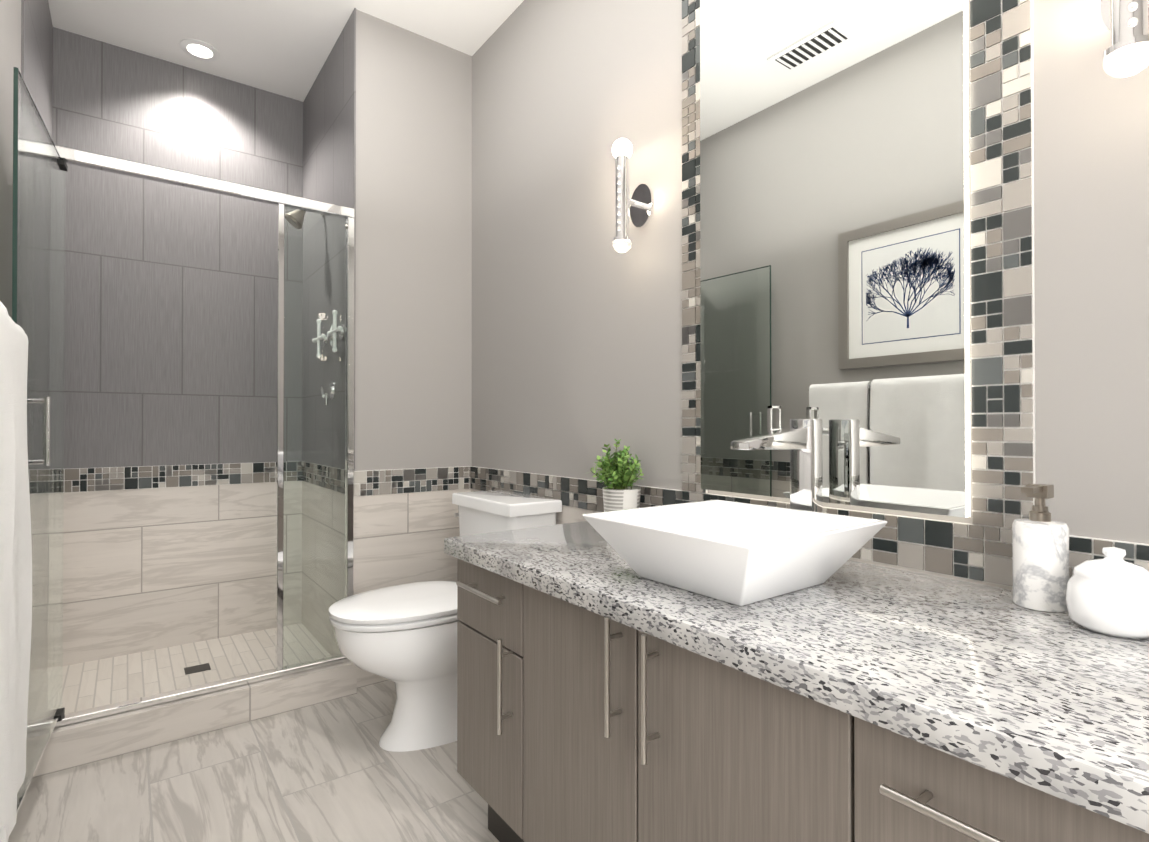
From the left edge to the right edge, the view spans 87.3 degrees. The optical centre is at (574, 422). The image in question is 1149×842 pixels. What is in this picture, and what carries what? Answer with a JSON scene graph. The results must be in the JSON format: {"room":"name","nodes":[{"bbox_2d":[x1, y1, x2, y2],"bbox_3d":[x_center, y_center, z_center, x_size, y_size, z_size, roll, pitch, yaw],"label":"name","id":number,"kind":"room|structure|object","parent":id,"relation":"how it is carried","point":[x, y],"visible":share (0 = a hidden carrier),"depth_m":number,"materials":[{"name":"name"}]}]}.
{"room":"bathroom","nodes":[
{"label":"bathroom","id":0,"kind":"room"},
{"bbox_2d":[0,0,20,318],"bbox_3d":[-0.976,-0.312,0.790,0.100,2.740,4.280,0,0,-37],"label":"wall","id":1,"kind":"structure","parent":0,"point":[10,35],"depth_m":1.64,"materials":[{"name":"grey paint"}]},
{"bbox_2d":[0,301,31,841],"bbox_3d":[-0.899,0.252,0.868,0.117,0.904,0.863,0,0,-37],"label":"towel","id":2,"kind":"object","parent":1,"relation":"attached to","point":[15,583],"visible":1,"depth_m":1.03,"materials":[{"name":"white fabric"}]},
{"bbox_2d":[21,0,52,137],"bbox_3d":[-1.946,-0.739,2.186,0.006,1.868,0.874,0,0,-37],"label":"shower wall tile","id":3,"kind":"structure","parent":1,"relation":"attached to","point":[36,49],"depth_m":2.15,"materials":[{"name":"grey tile"}]},
{"bbox_2d":[8,680,498,841],"bbox_3d":[-0.355,1.111,1.304,1.720,0.100,4.380,0,0,-37],"label":"floor","id":4,"kind":"structure","parent":0,"point":[331,771],"depth_m":1.74,"materials":[{"name":"tile"}]},
{"bbox_2d":[33,661,356,777],"bbox_3d":[-1.286,1.007,2.120,0.988,0.120,0.110,0,0,-37],"label":"curb","id":5,"kind":"object","parent":4,"relation":"on","point":[86,742],"visible":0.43,"depth_m":2.04,"materials":[{"name":"tile"}]},
{"bbox_2d":[12,67,354,812],"bbox_3d":[-1.125,0.043,1.910,0.986,1.804,0.646,0,0,-37],"label":"shower enclosure","id":6,"kind":"object","parent":5,"relation":"on","point":[40,169],"visible":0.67,"depth_m":1.81,"materials":[{"name":"clear glass"}]},
{"bbox_2d":[60,623,330,713],"bbox_3d":[-1.562,1.052,2.491,0.988,0.035,0.824,0,0,-37],"label":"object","id":7,"kind":"structure","parent":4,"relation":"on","point":[98,683],"depth_m":2.55,"materials":[{"name":"tile"}]},
{"bbox_2d":[184,663,210,674],"bbox_3d":[-1.581,1.033,2.524,0.090,0.002,0.080,0,0,-37],"label":"floor drain","id":8,"kind":"object","parent":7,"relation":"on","point":[196,668],"visible":1,"depth_m":2.52,"materials":[{"name":"grey metal"}]},
{"bbox_2d":[329,490,561,751],"bbox_3d":[-0.475,0.672,2.111,0.732,0.790,0.458,0,0,-37],"label":"toilet","id":9,"kind":"object","parent":4,"relation":"on","point":[403,637],"visible":0.6,"depth_m":1.97,"materials":[{"name":"white ceramic"}]},
{"bbox_2d":[444,545,1148,841],"bbox_3d":[0.568,0.693,0.822,0.604,0.730,2.200,0,0,-37],"label":"bathroom vanity","id":10,"kind":"object","parent":4,"relation":"on","point":[606,692],"depth_m":0.91,"materials":[{"name":"grey"}]},
{"bbox_2d":[444,521,1148,812],"bbox_3d":[0.564,0.314,0.838,0.594,0.040,2.225,0,0,-37],"label":"countertop","id":11,"kind":"structure","parent":10,"relation":"on","point":[1047,692],"depth_m":0.78,"materials":[{"name":"grey stone"}]},
{"bbox_2d":[587,439,644,511],"bbox_3d":[0.116,0.174,1.771,0.195,0.250,0.202,0,0,-37],"label":"plant","id":12,"kind":"object","parent":11,"relation":"on","point":[620,491],"visible":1,"depth_m":1.75,"materials":[{"name":"green plant"}]},
{"bbox_2d":[582,500,887,605],"bbox_3d":[0.289,0.236,1.122,0.396,0.118,0.396,0,0,-37],"label":"sink","id":13,"kind":"object","parent":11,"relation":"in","point":[738,553],"visible":1,"depth_m":1.05,"materials":[{"name":"white ceramic"}]},
{"bbox_2d":[731,406,822,512],"bbox_3d":[0.393,0.129,1.235,0.241,0.332,0.108,0,0,-37],"label":"faucet","id":14,"kind":"object","parent":11,"relation":"on","point":[800,440],"visible":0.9,"depth_m":1.25,"materials":[{"name":"silver metal"}]},
{"bbox_2d":[1012,484,1068,611],"bbox_3d":[0.735,0.197,0.956,0.094,0.193,0.072,0,0,-37],"label":"soap dispenser","id":15,"kind":"object","parent":11,"relation":"on","point":[1040,549],"visible":1,"depth_m":0.94,"materials":[{"name":"white stone"}]},
{"bbox_2d":[1065,547,1148,638],"bbox_3d":[0.764,0.234,0.852,0.108,0.116,0.108,0,0,-37],"label":"jar","id":16,"kind":"object","parent":11,"relation":"on","point":[1108,594],"visible":1,"depth_m":0.82,"materials":[{"name":"white ceramic"}]},
{"bbox_2d":[48,0,523,101],"bbox_3d":[-0.355,-1.728,1.323,1.720,0.100,4.380,0,0,-37],"label":"ceiling","id":17,"kind":"structure","parent":0,"point":[282,47],"depth_m":2.54,"materials":[{"name":"white paint"}]},
{"bbox_2d":[179,39,219,60],"bbox_3d":[-1.676,-1.664,2.696,0.156,0.009,0.156,0,0,-37],"label":"recessed light","id":18,"kind":"object","parent":17,"relation":"in","point":[200,49],"visible":1,"depth_m":2.69,"materials":[{"name":"white"}]},
{"bbox_2d":[355,9,471,470],"bbox_3d":[-0.929,-0.297,3.006,0.620,2.740,0.980,0,0,-37],"label":"wall","id":19,"kind":"structure","parent":0,"point":[413,354],"depth_m":2.57,"materials":[{"name":"grey paint"}]},
{"bbox_2d":[302,481,344,655],"bbox_3d":[-1.150,0.686,2.772,0.006,0.770,0.880,0,0,-37],"label":"shower wall tile","id":20,"kind":"structure","parent":19,"relation":"attached to","point":[330,557],"depth_m":2.79,"materials":[{"name":"beige tile"}]},
{"bbox_2d":[302,461,354,496],"bbox_3d":[-1.150,0.250,2.772,0.010,0.102,0.886,0,0,-37],"label":"mosaic","id":21,"kind":"object","parent":19,"relation":"attached to","point":[328,473],"visible":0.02,"depth_m":2.76,"materials":[{"name":"grey"}]},
{"bbox_2d":[302,8,355,470],"bbox_3d":[-1.148,-0.735,2.779,0.006,1.868,0.886,0,0,-37],"label":"tiled wall","id":22,"kind":"structure","parent":19,"relation":"attached to","point":[329,139],"depth_m":2.73,"materials":[{"name":"grey tile"}]},
{"bbox_2d":[285,209,344,404],"bbox_3d":[-1.123,-0.546,2.599,0.167,0.943,0.456,0,0,-37],"label":"shower fixture","id":23,"kind":"object","parent":22,"relation":"attached to","point":[296,223],"depth_m":2.65,"materials":[{"name":"silver metal"}]},
{"bbox_2d":[354,466,470,496],"bbox_3d":[-0.676,0.249,2.573,0.526,0.102,0.010,0,0,-37],"label":"mosaic","id":24,"kind":"object","parent":19,"relation":"attached to","point":[381,482],"visible":1,"depth_m":2.55,"materials":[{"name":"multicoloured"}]},
{"bbox_2d":[354,489,470,687],"bbox_3d":[-0.679,0.685,2.570,0.520,0.770,0.006,0,0,-37],"label":"wall tile","id":25,"kind":"structure","parent":19,"relation":"attached to","point":[399,538],"depth_m":2.53,"materials":[{"name":"beige tile"}]},
{"bbox_2d":[471,0,1148,543],"bbox_3d":[0.587,-0.308,1.404,0.100,2.740,3.400,0,0,-37],"label":"wall","id":26,"kind":"structure","parent":0,"point":[577,340],"depth_m":1.82,"materials":[{"name":"grey paint"}]},
{"bbox_2d":[612,138,653,252],"bbox_3d":[0.163,-0.668,1.795,0.115,0.335,0.096,0,0,-37],"label":"sconce","id":27,"kind":"object","parent":26,"relation":"attached to","point":[640,202],"visible":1,"depth_m":1.76,"materials":[{"name":"silver metal"}]},
{"bbox_2d":[682,0,707,492],"bbox_3d":[0.330,-0.725,1.661,0.010,1.833,0.085,0,0,-37],"label":"mosaic","id":28,"kind":"object","parent":26,"relation":"attached to","point":[691,426],"visible":0.65,"depth_m":1.66,"materials":[{"name":"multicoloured tile"}]},
{"bbox_2d":[471,489,1012,589],"bbox_3d":[0.515,0.677,1.405,0.006,0.770,3.300,0,0,-37],"label":"wall tile","id":29,"kind":"structure","parent":26,"relation":"attached to","point":[567,514],"depth_m":1.28,"materials":[{"name":"beige tile"}]},
{"bbox_2d":[471,466,1148,586],"bbox_3d":[0.513,0.241,1.407,0.010,0.102,3.300,0,0,-37],"label":"mosaic","id":30,"kind":"object","parent":26,"relation":"attached to","point":[982,553],"depth_m":1.19,"materials":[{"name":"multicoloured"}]},
{"bbox_2d":[700,0,969,517],"bbox_3d":[0.533,-0.691,1.363,0.022,1.734,0.631,0,0,-37],"label":"mirror","id":31,"kind":"object","parent":26,"relation":"attached to","point":[834,219],"visible":0.89,"depth_m":1.29,"materials":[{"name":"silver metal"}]},
{"bbox_2d":[970,0,1034,528],"bbox_3d":[0.762,-0.729,1.079,0.010,1.833,0.095,0,0,-37],"label":"mosaic","id":32,"kind":"object","parent":26,"relation":"attached to","point":[1002,251],"visible":1,"depth_m":1.07,"materials":[{"name":"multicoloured tile"}]},
{"bbox_2d":[1100,0,1148,77],"bbox_3d":[0.832,-0.674,0.896,0.115,0.335,0.096,0,0,-37],"label":"sconce","id":33,"kind":"object","parent":26,"relation":"attached to","point":[1125,54],"visible":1,"depth_m":0.87,"materials":[{"name":"white glass"}]},
{"bbox_3d":[-1.881,-0.298,2.845,1.100,2.740,0.100,0,0,-37],"label":"wall","id":34,"kind":"structure","parent":0,"visible":0},
{"bbox_2d":[52,27,302,468],"bbox_3d":[-1.810,-0.734,2.836,0.988,1.868,0.006,0,0,-37],"label":"shower wall tile","id":35,"kind":"structure","parent":34,"relation":"attached to","point":[170,320],"depth_m":2.79,"materials":[{"name":"grey tile"}]},
{"bbox_2d":[60,481,301,666],"bbox_3d":[-1.810,0.687,2.826,0.988,0.770,0.006,0,0,-37],"label":"wall tiles","id":36,"kind":"structure","parent":34,"relation":"attached to","point":[148,569],"depth_m":2.78,"materials":[{"name":"beige tile"}]},
{"bbox_2d":[61,461,301,492],"bbox_3d":[-1.808,0.251,2.828,1.000,0.102,0.010,0,0,-37],"label":"mosaic","id":37,"kind":"object","parent":34,"relation":"attached to","point":[107,478],"visible":0.9,"depth_m":2.78,"materials":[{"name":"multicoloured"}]}
]}

